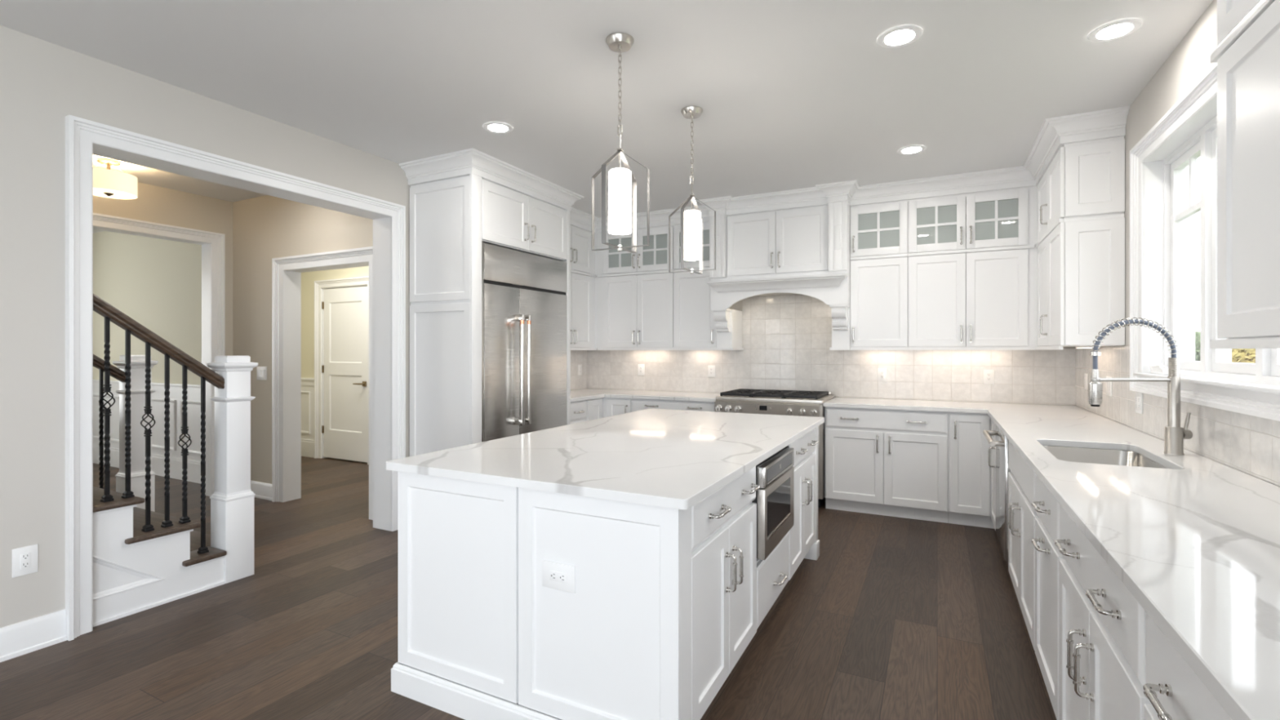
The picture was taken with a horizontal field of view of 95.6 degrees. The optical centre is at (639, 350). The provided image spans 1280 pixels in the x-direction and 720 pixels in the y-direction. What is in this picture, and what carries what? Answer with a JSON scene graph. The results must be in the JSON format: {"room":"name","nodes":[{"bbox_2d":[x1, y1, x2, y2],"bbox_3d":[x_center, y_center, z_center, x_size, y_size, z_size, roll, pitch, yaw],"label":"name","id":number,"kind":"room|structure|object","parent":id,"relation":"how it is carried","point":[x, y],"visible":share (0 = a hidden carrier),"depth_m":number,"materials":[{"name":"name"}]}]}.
{"room":"kitchen","nodes":[
{"label":"kitchen","id":0,"kind":"room"},
{"bbox_2d":[93,231,201,384],"bbox_3d":[-5.501,-0.034,6.458,3.520,2.743,0.080,0,0,27],"label":"wall","id":1,"kind":"structure","parent":0,"point":[155,282],"depth_m":6.31,"materials":[{"name":"beige paint"}]},
{"bbox_2d":[93,379,201,483],"bbox_3d":[-5.483,0.842,6.386,3.418,0.992,0.030,0,0,27],"label":"trim","id":2,"kind":"structure","parent":1,"relation":"attached to","point":[193,394],"depth_m":6.13,"materials":[{"name":"white paint"}]},
{"bbox_2d":[93,182,232,355],"bbox_3d":[-4.996,-0.034,3.418,0.150,2.743,4.730,0,0,27],"label":"wall","id":3,"kind":"structure","parent":0,"point":[155,204],"depth_m":5.15,"materials":[{"name":"beige paint"}]},
{"bbox_2d":[93,213,225,496],"bbox_3d":[-4.566,0.128,4.215,0.193,2.420,2.740,0,0,27],"label":"trim","id":4,"kind":"structure","parent":3,"relation":"attached to","point":[213,244],"depth_m":5.33,"materials":[{"name":"white paint"}]},
{"bbox_2d":[0,25,582,627],"bbox_3d":[-3.904,-0.034,0.483,0.190,2.743,14.300,0,0,27],"label":"wall","id":5,"kind":"structure","parent":0,"point":[42,82],"depth_m":2.64,"materials":[{"name":"grey paint"}]},
{"bbox_2d":[12,544,38,577],"bbox_3d":[-2.723,0.931,2.570,0.008,0.124,0.082,0,0,27],"label":"outlet","id":6,"kind":"object","parent":5,"relation":"attached to","point":[24,559],"visible":1,"depth_m":2.57,"materials":[{"name":"white plastic"}]},
{"bbox_2d":[20,552,31,569],"bbox_3d":[-2.721,0.931,2.569,0.003,0.066,0.033,0,0,27],"label":"receptacle","id":7,"kind":"object","parent":6,"relation":"attached to","point":[25,557],"depth_m":2.57,"materials":[{"name":"white plastic"}]},
{"bbox_2d":[0,608,66,662],"bbox_3d":[-4.863,1.268,-1.622,0.022,0.140,9.679,0,0,27],"label":"baseboard","id":8,"kind":"structure","parent":5,"relation":"attached to","point":[23,637],"depth_m":2.58,"materials":[{"name":"white paint"}]},
{"bbox_2d":[65,115,405,640],"bbox_3d":[-2.318,0.126,3.580,0.272,2.425,1.900,0,0,27],"label":"trim","id":9,"kind":"structure","parent":5,"relation":"attached to","point":[84,138],"depth_m":2.94,"materials":[{"name":"white paint"}]},
{"bbox_2d":[570,350,586,390],"bbox_3d":[-0.902,0.206,6.125,0.008,0.456,1.260,0,0,27],"label":"backsplash","id":10,"kind":"structure","parent":5,"relation":"attached to","point":[577,357],"depth_m":6.52,"materials":[{"name":"tile"}]},
{"bbox_2d":[577,364,582,375],"bbox_3d":[-0.678,0.217,6.544,0.008,0.122,0.078,0,0,27],"label":"outlet","id":11,"kind":"object","parent":10,"relation":"attached to","point":[580,366],"visible":1,"depth_m":6.54,"materials":[{"name":"white plastic"}]},
{"bbox_2d":[570,272,596,350],"bbox_3d":[-0.812,-0.397,5.899,0.367,0.784,0.960,0,0,27],"label":"upper cabinet","id":12,"kind":"object","parent":5,"relation":"attached to","point":[582,286],"visible":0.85,"depth_m":6.03,"materials":[{"name":"white paint"}]},
{"bbox_2d":[570,225,596,277],"bbox_3d":[-0.812,-1.071,5.899,0.367,0.563,0.960,0,0,27],"label":"upper cabinet","id":13,"kind":"object","parent":5,"relation":"attached to","point":[582,255],"visible":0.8,"depth_m":6.01,"materials":[{"name":"white paint"}]},
{"bbox_2d":[232,195,373,484],"bbox_3d":[-2.931,-0.034,5.102,2.290,2.743,0.150,0,0,27],"label":"wall","id":14,"kind":"structure","parent":0,"point":[266,228],"depth_m":5.26,"materials":[{"name":"beige paint"}]},
{"bbox_2d":[250,480,271,500],"bbox_3d":[-3.567,1.268,5.295,0.682,0.140,0.086,0,0,27],"label":"baseboard","id":15,"kind":"structure","parent":14,"relation":"attached to","point":[261,490],"depth_m":5.25,"materials":[{"name":"white paint"}]},
{"bbox_2d":[256,366,266,380],"bbox_3d":[-3.440,0.206,5.272,0.150,0.122,0.010,0,0,27],"label":"wall switch","id":16,"kind":"object","parent":14,"relation":"attached to","point":[261,371],"visible":0.98,"depth_m":5.27,"materials":[{"name":"white plastic"}]},
{"bbox_2d":[271,246,373,520],"bbox_3d":[-2.622,0.261,4.922,1.335,2.155,0.193,0,0,27],"label":"trim","id":17,"kind":"structure","parent":14,"relation":"attached to","point":[286,271],"depth_m":5.14,"materials":[{"name":"white paint"}]},
{"bbox_2d":[301,266,368,377],"bbox_3d":[-2.938,-0.034,6.756,3.810,2.743,0.120,0,0,27],"label":"wall","id":18,"kind":"structure","parent":0,"point":[308,278],"depth_m":7.31,"materials":[{"name":"beige paint"}]},
{"bbox_2d":[301,377,314,457],"bbox_3d":[-4.361,0.842,7.400,0.690,0.992,0.030,0,0,27],"label":"trim","id":19,"kind":"structure","parent":18,"relation":"attached to","point":[307,384],"depth_m":7.32,"materials":[{"name":"white paint"}]},
{"bbox_2d":[314,275,368,464],"bbox_3d":[-3.557,0.235,7.050,1.030,2.205,0.161,0,0,27],"label":"trim","id":20,"kind":"structure","parent":18,"relation":"attached to","point":[319,286],"depth_m":7.21,"materials":[{"name":"white paint"}]},
{"bbox_2d":[321,285,367,462],"bbox_3d":[-3.583,0.278,7.014,0.837,2.084,0.103,0,0,27],"label":"door","id":21,"kind":"structure","parent":18,"relation":"in","point":[344,367],"depth_m":7.04,"materials":[{"name":"white paint"}]},
{"bbox_2d":[0,456,1056,719],"bbox_3d":[-4.532,1.398,0.748,11.250,0.120,14.600,0,0,27],"label":"floor","id":22,"kind":"structure","parent":0,"point":[894,618],"depth_m":2.69,"materials":[{"name":"brown wood"}]},
{"bbox_2d":[112,355,158,511],"bbox_3d":[-3.496,0.684,4.021,0.184,1.308,0.184,0,0,27],"label":"newel post","id":23,"kind":"object","parent":22,"relation":"on","point":[138,473],"visible":0.61,"depth_m":3.98,"materials":[{"name":"white paint"}]},
{"bbox_2d":[93,354,125,382],"bbox_3d":[-3.662,-0.054,3.675,0.072,0.542,0.634,0,0,27],"label":"handrail","id":24,"kind":"object","parent":23,"relation":"attached to","point":[98,362],"visible":0.3,"depth_m":3.87,"materials":[{"name":"brown wood"}]},
{"bbox_2d":[93,486,226,626],"bbox_3d":[-3.289,0.754,3.058,1.418,1.167,1.553,0,0,27],"label":"staircase","id":25,"kind":"structure","parent":22,"relation":"on","point":[135,571],"depth_m":3.00,"materials":[{"name":"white wood"}]},
{"bbox_2d":[98,368,103,488],"bbox_3d":[-3.573,0.632,3.849,0.039,1.022,0.039,0,0,27],"label":"baluster","id":26,"kind":"object","parent":25,"relation":"on","point":[101,371],"visible":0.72,"depth_m":3.84,"materials":[{"name":"black metal"}]},
{"bbox_2d":[98,315,115,502],"bbox_3d":[-2.670,0.291,2.906,0.059,0.926,0.059,0,0,-30],"label":"baluster","id":27,"kind":"object","parent":25,"relation":"on","point":[107,497],"visible":1,"depth_m":2.90,"materials":[{"name":"black metal"}]},
{"bbox_2d":[98,384,115,416],"bbox_3d":[-2.670,0.248,2.906,0.056,0.156,0.056,0,0,-18],"label":"basket","id":28,"kind":"object","parent":27,"relation":"on","point":[107,388],"depth_m":2.90,"materials":[{"name":"black metal"}]},
{"bbox_2d":[121,328,134,498],"bbox_3d":[-2.631,0.323,2.981,0.039,0.864,0.039,0,0,27],"label":"baluster","id":29,"kind":"object","parent":25,"relation":"on","point":[127,493],"visible":1,"depth_m":2.98,"materials":[{"name":"black metal"}]},
{"bbox_2d":[140,342,155,532],"bbox_3d":[-2.592,0.452,3.057,0.059,0.995,0.059,0,0,-30],"label":"baluster","id":30,"kind":"object","parent":25,"relation":"on","point":[148,526],"visible":1,"depth_m":3.05,"materials":[{"name":"black metal"}]},
{"bbox_2d":[140,406,155,436],"bbox_3d":[-2.592,0.373,3.057,0.056,0.156,0.056,0,0,-18],"label":"basket","id":31,"kind":"object","parent":30,"relation":"on","point":[148,433],"depth_m":3.05,"materials":[{"name":"black metal"}]},
{"bbox_2d":[160,353,173,527],"bbox_3d":[-2.554,0.483,3.133,0.039,0.932,0.039,0,0,27],"label":"baluster","id":32,"kind":"object","parent":25,"relation":"on","point":[166,522],"visible":1,"depth_m":3.13,"materials":[{"name":"black metal"}]},
{"bbox_2d":[177,364,191,523],"bbox_3d":[-2.516,0.514,3.206,0.059,0.870,0.059,0,0,-30],"label":"baluster","id":33,"kind":"object","parent":25,"relation":"on","point":[184,518],"visible":1,"depth_m":3.20,"materials":[{"name":"black metal"}]},
{"bbox_2d":[177,426,191,455],"bbox_3d":[-2.516,0.500,3.206,0.056,0.156,0.056,0,0,-18],"label":"basket","id":34,"kind":"object","parent":33,"relation":"on","point":[184,430],"depth_m":3.20,"materials":[{"name":"black metal"}]},
{"bbox_2d":[197,376,208,554],"bbox_3d":[-2.475,0.645,3.287,0.039,0.997,0.039,0,0,27],"label":"baluster","id":35,"kind":"object","parent":25,"relation":"on","point":[202,549],"visible":1,"depth_m":3.28,"materials":[{"name":"black metal"}]},
{"bbox_2d":[206,355,257,583],"bbox_3d":[-2.411,0.684,3.433,0.184,1.308,0.184,0,0,27],"label":"newel post","id":36,"kind":"object","parent":22,"relation":"on","point":[232,501],"visible":0.95,"depth_m":3.38,"materials":[{"name":"white paint"}]},
{"bbox_2d":[93,293,224,388],"bbox_3d":[-2.570,-0.040,3.100,0.072,0.522,0.606,0,0,27],"label":"handrail","id":37,"kind":"object","parent":36,"relation":"attached to","point":[101,307],"visible":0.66,"depth_m":3.06,"materials":[{"name":"brown wood"}]},
{"bbox_2d":[398,147,583,456],"bbox_3d":[-1.161,-0.033,4.824,0.734,2.742,1.428,0,0,27],"label":"tall cabinet","id":38,"kind":"object","parent":22,"relation":"on","point":[451,219],"visible":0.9,"depth_m":4.31,"materials":[{"name":"white paint"}]},
{"bbox_2d":[481,241,566,442],"bbox_3d":[-1.144,0.271,4.844,0.688,2.135,1.096,0,0,27],"label":"refrigerator","id":39,"kind":"object","parent":22,"relation":"on","point":[524,297],"visible":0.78,"depth_m":4.61,"materials":[{"name":"silver metal"}]},
{"bbox_2d":[570,400,586,424],"bbox_3d":[-0.827,0.902,5.556,0.642,0.872,0.331,0,0,27],"label":"base cabinet","id":40,"kind":"object","parent":22,"relation":"on","point":[578,408],"visible":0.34,"depth_m":5.43,"materials":[{"name":"white paint"}]},
{"bbox_2d":[391,426,819,719],"bbox_3d":[0.112,0.902,3.024,1.262,0.872,2.319,0,0,27],"label":"kitchen island","id":41,"kind":"object","parent":22,"relation":"on","point":[666,602],"depth_m":2.03,"materials":[{"name":"white paint"}]},
{"bbox_2d":[542,560,575,593],"bbox_3d":[-0.274,0.756,1.942,0.133,0.090,0.008,0,0,27],"label":"outlet","id":42,"kind":"object","parent":41,"relation":"attached to","point":[556,575],"visible":1,"depth_m":1.94,"materials":[{"name":"white plastic"}]},
{"bbox_2d":[549,570,565,583],"bbox_3d":[-0.275,0.756,1.940,0.066,0.033,0.003,0,0,27],"label":"receptacle","id":43,"kind":"object","parent":42,"relation":"attached to","point":[555,576],"depth_m":1.94,"materials":[{"name":"white plastic"}]},
{"bbox_2d":[385,408,824,509],"bbox_3d":[0.102,0.450,3.032,1.278,0.030,2.359,0,0,27],"label":"island countertop","id":44,"kind":"structure","parent":41,"relation":"on","point":[667,458],"depth_m":2.36,"materials":[{"name":"white stone"}]},
{"bbox_2d":[586,397,631,421],"bbox_3d":[-0.418,0.902,6.060,0.910,0.872,0.934,0,0,27],"label":"base cabinet","id":45,"kind":"object","parent":22,"relation":"on","point":[600,407],"visible":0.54,"depth_m":5.76,"materials":[{"name":"white paint"}]},
{"bbox_2d":[570,388,719,401],"bbox_3d":[-0.097,0.450,5.708,1.804,0.030,1.268,0,0,27],"label":"countertop","id":46,"kind":"structure","parent":45,"relation":"on","point":[584,393],"depth_m":5.73,"materials":[{"name":"white stone"}]},
{"bbox_2d":[631,398,715,412],"bbox_3d":[0.440,0.902,5.762,0.884,0.872,0.682,0,0,27],"label":"base cabinet","id":47,"kind":"object","parent":22,"relation":"on","point":[637,404],"visible":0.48,"depth_m":5.50,"materials":[{"name":"white paint"}]},
{"bbox_2d":[714,388,835,507],"bbox_3d":[1.238,0.860,5.303,0.935,0.957,0.767,0,0,27],"label":"gas range","id":48,"kind":"object","parent":22,"relation":"on","point":[768,402],"visible":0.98,"depth_m":5.01,"materials":[{"name":"silver metal"}]},
{"bbox_2d":[817,425,819,492],"bbox_3d":[1.087,0.874,5.032,0.906,0.599,0.036,0,0,27],"label":"oven","id":49,"kind":"object","parent":48,"relation":"in","point":[819,425],"depth_m":4.83,"materials":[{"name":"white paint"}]},
{"bbox_2d":[824,406,948,523],"bbox_3d":[2.089,0.902,4.917,0.918,0.872,0.682,0,0,27],"label":"base cabinet","id":50,"kind":"object","parent":22,"relation":"on","point":[886,462],"visible":1,"depth_m":4.64,"materials":[{"name":"white paint"}]},
{"bbox_2d":[948,411,995,530],"bbox_3d":[2.802,0.902,4.318,0.896,0.872,1.099,0,0,27],"label":"base cabinet","id":51,"kind":"object","parent":22,"relation":"on","point":[971,458],"visible":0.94,"depth_m":4.38,"materials":[{"name":"white paint"}]},
{"bbox_2d":[982,424,1010,561],"bbox_3d":[2.489,0.903,3.516,0.676,0.869,0.599,0,0,27],"label":"dishwasher","id":52,"kind":"object","parent":22,"relation":"on","point":[1001,443],"visible":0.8,"depth_m":3.51,"materials":[{"name":"silver metal"}]},
{"bbox_2d":[1008,440,1039,650],"bbox_3d":[2.122,0.902,2.742,0.652,0.872,1.104,0,0,27],"label":"base cabinet","id":53,"kind":"object","parent":22,"relation":"on","point":[1022,514],"visible":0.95,"depth_m":2.75,"materials":[{"name":"white paint"}]},
{"bbox_2d":[1031,473,1064,719],"bbox_3d":[1.750,0.902,2.016,0.652,0.872,0.523,0,0,27],"label":"base cabinet","id":54,"kind":"object","parent":22,"relation":"on","point":[1047,554],"visible":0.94,"depth_m":2.13,"materials":[{"name":"white paint"}]},
{"bbox_2d":[1054,504,1151,719],"bbox_3d":[1.431,0.902,1.392,0.652,0.872,0.877,0,0,27],"label":"base cabinet","id":55,"kind":"object","parent":22,"relation":"on","point":[1102,625],"visible":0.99,"depth_m":1.46,"materials":[{"name":"white paint"}]},
{"bbox_2d":[1142,612,1231,719],"bbox_3d":[1.030,0.902,0.610,0.652,0.872,0.877,0,0,27],"label":"base cabinet","id":56,"kind":"object","parent":22,"relation":"on","point":[1175,691],"visible":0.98,"depth_m":0.98,"materials":[{"name":"white paint"}]},
{"bbox_2d":[822,396,1279,719],"bbox_3d":[1.478,0.450,2.743,1.820,0.030,5.110,0,0,27],"label":"countertop","id":57,"kind":"structure","parent":56,"relation":"on","point":[1195,541],"depth_m":1.39,"materials":[{"name":"white stone"}]},
{"bbox_2d":[1042,444,1168,468],"bbox_3d":[1.978,0.572,2.490,0.429,0.212,0.705,0,0,27],"label":"sink","id":58,"kind":"object","parent":57,"relation":"in","point":[1081,455],"visible":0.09,"depth_m":2.75,"materials":[{"name":"silver metal"}]},
{"bbox_2d":[1088,317,1192,455],"bbox_3d":[2.109,0.147,2.444,0.426,0.575,0.065,0,0,-1],"label":"faucet","id":59,"kind":"object","parent":57,"relation":"on","point":[1175,435],"visible":1,"depth_m":2.44,"materials":[{"name":"silver metal"}]},
{"bbox_2d":[0,0,1213,233],"bbox_3d":[-4.532,-1.465,0.748,11.250,0.120,14.600,0,0,27],"label":"ceiling","id":60,"kind":"structure","parent":0,"point":[791,94],"depth_m":2.93,"materials":[{"name":"white paint"}]},
{"bbox_2d":[93,158,137,199],"bbox_3d":[-3.934,-1.274,4.296,0.324,0.262,0.324,0,0,27],"label":"drum ceiling light","id":61,"kind":"object","parent":60,"relation":"attached to","point":[108,183],"visible":0.77,"depth_m":4.24,"materials":[{"name":"white fabric"}]},
{"bbox_2d":[93,187,137,198],"bbox_3d":[-3.934,-1.169,4.296,0.316,0.004,0.316,0,0,27],"label":"diffuser","id":62,"kind":"object","parent":61,"relation":"attached to","point":[110,193],"depth_m":4.30,"materials":[{"name":"white"}]},
{"bbox_2d":[482,121,513,133],"bbox_3d":[-0.894,-1.401,3.651,0.188,0.006,0.188,0,0,27],"label":"recessed light","id":63,"kind":"object","parent":60,"relation":"in","point":[500,127],"visible":1,"depth_m":3.64,"materials":[{"name":"white paint"}]},
{"bbox_2d":[591,32,649,253],"bbox_3d":[-0.091,-0.927,2.624,0.219,0.956,0.219,0,0,-18],"label":"pendant light","id":64,"kind":"object","parent":60,"relation":"hanging from","point":[620,211],"visible":1,"depth_m":2.58,"materials":[{"name":"white glass"}]},
{"bbox_2d":[668,106,715,274],"bbox_3d":[0.304,-0.927,3.393,0.219,0.956,0.219,0,0,-18],"label":"pendant light","id":65,"kind":"object","parent":60,"relation":"hanging from","point":[691,220],"visible":1,"depth_m":3.35,"materials":[{"name":"white glass"}]},
{"bbox_2d":[876,24,922,48],"bbox_3d":[1.160,-1.401,2.594,0.188,0.006,0.188,0,0,27],"label":"recessed light","id":66,"kind":"object","parent":60,"relation":"in","point":[904,35],"visible":1,"depth_m":2.59,"materials":[{"name":"white paint"}]},
{"bbox_2d":[897,145,926,154],"bbox_3d":[1.897,-1.401,4.055,0.188,0.006,0.188,0,0,27],"label":"recessed light","id":67,"kind":"object","parent":60,"relation":"in","point":[911,149],"visible":1,"depth_m":4.05,"materials":[{"name":"white paint"}]},
{"bbox_2d":[1087,17,1142,42],"bbox_3d":[2.081,-1.401,2.544,0.188,0.006,0.188,0,0,27],"label":"recessed light","id":68,"kind":"object","parent":60,"relation":"in","point":[1113,30],"visible":1,"depth_m":2.54,"materials":[{"name":"white paint"}]},
{"bbox_2d":[596,299,1075,405],"bbox_3d":[1.542,-0.034,5.659,4.785,2.743,0.120,0,0,27],"label":"wall","id":69,"kind":"structure","parent":0,"point":[738,305],"depth_m":5.86,"materials":[{"name":"beige tile"}]},
{"bbox_2d":[595,272,673,350],"bbox_3d":[-0.015,-0.397,6.172,0.930,0.784,0.377,0,0,27],"label":"upper cabinet","id":70,"kind":"object","parent":69,"relation":"attached to","point":[633,312],"visible":1,"depth_m":6.03,"materials":[{"name":"white paint"}]},
{"bbox_2d":[595,225,674,277],"bbox_3d":[-0.015,-1.071,6.172,0.930,0.563,0.377,0,0,27],"label":"upper cabinet","id":71,"kind":"object","parent":69,"relation":"attached to","point":[651,259],"visible":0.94,"depth_m":6.01,"materials":[{"name":"white paint"}]},
{"bbox_2d":[673,221,709,271],"bbox_3d":[0.603,-1.071,5.855,0.454,0.563,0.377,0,0,27],"label":"upper cabinet","id":72,"kind":"object","parent":69,"relation":"attached to","point":[689,264],"visible":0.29,"depth_m":5.75,"materials":[{"name":"white paint"}]},
{"bbox_2d":[673,270,715,350],"bbox_3d":[0.603,-0.397,5.855,0.454,0.784,0.377,0,0,27],"label":"upper cabinet","id":73,"kind":"object","parent":69,"relation":"attached to","point":[694,323],"visible":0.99,"depth_m":5.74,"materials":[{"name":"white paint"}]},
{"bbox_2d":[706,200,850,350],"bbox_3d":[1.304,-0.701,5.385,1.252,1.392,0.583,0,0,27],"label":"range hood","id":74,"kind":"object","parent":69,"relation":"attached to","point":[801,251],"visible":0.98,"depth_m":5.19,"materials":[{"name":"white paint"}]},
{"bbox_2d":[754,293,801,296],"bbox_3d":[1.326,-0.588,5.419,0.900,0.116,0.385,0,0,27],"label":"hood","id":75,"kind":"object","parent":74,"relation":"attached to","point":[767,294],"depth_m":5.50,"materials":[{"name":"white wood"}]},
{"bbox_2d":[586,294,1075,405],"bbox_3d":[1.423,-0.104,5.647,4.583,1.076,0.008,0,0,27],"label":"backsplash","id":76,"kind":"structure","parent":69,"relation":"attached to","point":[787,339],"depth_m":5.50,"materials":[{"name":"tile"}]},
{"bbox_2d":[637,364,644,375],"bbox_3d":[0.012,0.210,6.360,0.078,0.122,0.008,0,0,27],"label":"outlet","id":77,"kind":"object","parent":76,"relation":"attached to","point":[640,366],"visible":1,"depth_m":6.36,"materials":[{"name":"white plastic"}]},
{"bbox_2d":[707,364,715,377],"bbox_3d":[0.738,0.212,5.988,0.078,0.122,0.008,0,0,27],"label":"outlet","id":78,"kind":"object","parent":76,"relation":"attached to","point":[711,368],"visible":1,"depth_m":5.99,"materials":[{"name":"white plastic"}]},
{"bbox_2d":[877,368,887,381],"bbox_3d":[2.191,0.218,5.245,0.078,0.122,0.008,0,0,27],"label":"outlet","id":79,"kind":"object","parent":76,"relation":"attached to","point":[882,372],"visible":1,"depth_m":5.24,"materials":[{"name":"white plastic"}]},
{"bbox_2d":[880,371,884,378],"bbox_3d":[2.189,0.218,5.242,0.033,0.066,0.003,0,0,27],"label":"receptacle","id":80,"kind":"object","parent":79,"relation":"attached to","point":[882,373],"depth_m":5.24,"materials":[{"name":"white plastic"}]},
{"bbox_2d":[983,369,994,384],"bbox_3d":[2.927,0.220,4.867,0.078,0.122,0.008,0,0,27],"label":"outlet","id":81,"kind":"object","parent":76,"relation":"attached to","point":[988,375],"visible":1,"depth_m":4.86,"materials":[{"name":"white plastic"}]},
{"bbox_2d":[986,373,991,381],"bbox_3d":[2.925,0.220,4.865,0.033,0.066,0.003,0,0,27],"label":"receptacle","id":82,"kind":"object","parent":81,"relation":"attached to","point":[988,375],"depth_m":4.86,"materials":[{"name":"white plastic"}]},
{"bbox_2d":[849,257,907,350],"bbox_3d":[2.103,-0.397,5.087,0.458,0.784,0.377,0,0,27],"label":"upper cabinet","id":83,"kind":"object","parent":69,"relation":"attached to","point":[878,286],"visible":0.99,"depth_m":4.96,"materials":[{"name":"white paint"}]},
{"bbox_2d":[849,200,907,260],"bbox_3d":[2.103,-1.071,5.087,0.458,0.563,0.377,0,0,27],"label":"upper cabinet","id":84,"kind":"object","parent":69,"relation":"attached to","point":[879,230],"visible":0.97,"depth_m":4.96,"materials":[{"name":"white paint"}]},
{"bbox_2d":[907,186,1037,256],"bbox_3d":[2.715,-1.071,4.774,0.913,0.563,0.377,0,0,27],"label":"upper cabinet","id":85,"kind":"object","parent":69,"relation":"attached to","point":[1002,220],"visible":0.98,"depth_m":4.64,"materials":[{"name":"white paint"}]},
{"bbox_2d":[907,248,1038,350],"bbox_3d":[2.715,-0.397,4.774,0.913,0.784,0.377,0,0,27],"label":"upper cabinet","id":86,"kind":"object","parent":69,"relation":"attached to","point":[983,300],"visible":1,"depth_m":4.63,"materials":[{"name":"white paint"}]},
{"bbox_2d":[1076,0,1279,486],"bbox_3d":[0.323,-0.034,-1.750,0.200,2.743,14.180,0,0,27],"label":"wall","id":87,"kind":"structure","parent":0,"point":[1189,60],"depth_m":2.79,"materials":[{"name":"grey paint"}]},
{"bbox_2d":[570,106,1129,233],"bbox_3d":[1.163,-1.335,4.798,4.272,0.138,1.114,0,0,27],"label":"crown molding","id":88,"kind":"structure","parent":87,"relation":"attached to","point":[1055,132],"depth_m":4.78,"materials":[{"name":"white paint"}]},
{"bbox_2d":[1034,136,1124,248],"bbox_3d":[2.926,-1.071,3.944,0.353,0.563,1.030,0,0,27],"label":"upper cabinet","id":89,"kind":"object","parent":87,"relation":"attached to","point":[1085,180],"visible":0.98,"depth_m":3.50,"materials":[{"name":"white paint"}]},
{"bbox_2d":[1035,217,1124,350],"bbox_3d":[2.926,-0.397,3.944,0.353,0.784,1.030,0,0,27],"label":"upper cabinet","id":90,"kind":"object","parent":87,"relation":"attached to","point":[1081,264],"visible":0.99,"depth_m":3.51,"materials":[{"name":"white paint"}]},
{"bbox_2d":[1075,346,1100,348],"bbox_3d":[2.964,-0.022,3.847,0.028,0.012,0.550,0,0,27],"label":"light","id":91,"kind":"object","parent":90,"relation":"attached to","point":[1081,347],"visible":0.75,"depth_m":3.83,"materials":[{"name":"white plastic"}]},
{"bbox_2d":[1075,346,1279,486],"bbox_3d":[2.292,0.205,2.326,0.008,0.458,5.110,0,0,27],"label":"backsplash","id":92,"kind":"structure","parent":87,"relation":"attached to","point":[1249,444],"depth_m":2.45,"materials":[{"name":"tile"}]},
{"bbox_2d":[1084,373,1087,390],"bbox_3d":[3.272,0.227,4.260,0.010,0.122,0.078,0,0,27],"label":"wall switch","id":93,"kind":"object","parent":92,"relation":"attached to","point":[1085,374],"visible":1,"depth_m":4.25,"materials":[{"name":"white plastic"}]},
{"bbox_2d":[1106,376,1112,396],"bbox_3d":[2.979,0.227,3.687,0.010,0.122,0.122,0,0,27],"label":"wall switch","id":94,"kind":"object","parent":92,"relation":"attached to","point":[1108,384],"visible":0.94,"depth_m":3.66,"materials":[{"name":"white plastic"}]},
{"bbox_2d":[1134,391,1142,413],"bbox_3d":[2.702,0.283,3.144,0.008,0.112,0.118,0,0,27],"label":"outlet","id":95,"kind":"object","parent":92,"relation":"attached to","point":[1138,396],"visible":0.99,"depth_m":3.13,"materials":[{"name":"white plastic"}]},
{"bbox_2d":[1135,395,1137,408],"bbox_3d":[2.710,0.283,3.166,0.003,0.066,0.033,0,0,27],"label":"receptacle","id":96,"kind":"object","parent":95,"relation":"attached to","point":[1136,397],"depth_m":3.16,"materials":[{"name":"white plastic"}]},
{"bbox_2d":[1137,396,1140,409],"bbox_3d":[2.689,0.283,3.125,0.003,0.066,0.033,0,0,27],"label":"receptacle","id":97,"kind":"object","parent":95,"relation":"attached to","point":[1139,397],"depth_m":3.12,"materials":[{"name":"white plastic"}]},
{"bbox_2d":[1129,62,1279,421],"bbox_3d":[2.415,-0.441,2.378,0.250,1.320,1.727,0,0,27],"label":"window","id":98,"kind":"structure","parent":87,"relation":"in","point":[1163,205],"depth_m":2.94,"materials":[{"name":"white paint"}]},
{"bbox_2d":[1148,362,1168,374],"bbox_3d":[2.679,0.090,2.982,0.054,0.058,0.200,0,0,27],"label":"window crank","id":99,"kind":"structure","parent":98,"relation":"on","point":[1157,369],"depth_m":2.97,"materials":[{"name":"white plastic"}]},
{"bbox_2d":[1175,157,1199,221],"bbox_3d":[2.683,-0.799,2.815,0.026,0.265,0.376,0,0,27],"label":"window pane","id":100,"kind":"object","parent":98,"relation":"attached to","point":[1194,207],"depth_m":2.88,"materials":[{"name":"glass"}]},
{"bbox_2d":[1209,0,1275,62],"bbox_3d":[1.407,-1.071,0.978,0.353,0.563,1.245,0,0,27],"label":"upper cabinet","id":101,"kind":"object","parent":87,"relation":"attached to","point":[1234,17],"visible":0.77,"depth_m":1.48,"materials":[{"name":"white paint"}]},
{"bbox_2d":[1209,0,1279,348],"bbox_3d":[1.407,-0.397,0.978,0.353,0.784,1.245,0,0,27],"label":"upper cabinet","id":102,"kind":"object","parent":87,"relation":"attached to","point":[1248,72],"visible":1,"depth_m":1.41,"materials":[{"name":"white paint"}]},
{"label":"outside","id":103,"kind":"structure","parent":0,"visible":0},
{"bbox_3d":[38.721,2.013,8.257,58.600,0.150,90.000,0,0,27],"label":"lawn","id":104,"kind":"structure","parent":103,"visible":0},
{"bbox_2d":[1195,330,1199,360],"bbox_3d":[14.788,0.174,17.391,4.467,3.486,4.572,0,0,-9],"label":"tree","id":105,"kind":"object","parent":104,"relation":"on","point":[1197,333],"visible":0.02,"depth_m":15.56,"materials":[{"name":"green plant"}]},
{"bbox_2d":[1231,348,1255,363],"bbox_3d":[13.972,0.562,12.489,2.698,2.711,2.771,0,0,27],"label":"tree","id":106,"kind":"object","parent":104,"relation":"on","point":[1238,355],"visible":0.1,"depth_m":12.30,"materials":[{"name":"yellow plant"}]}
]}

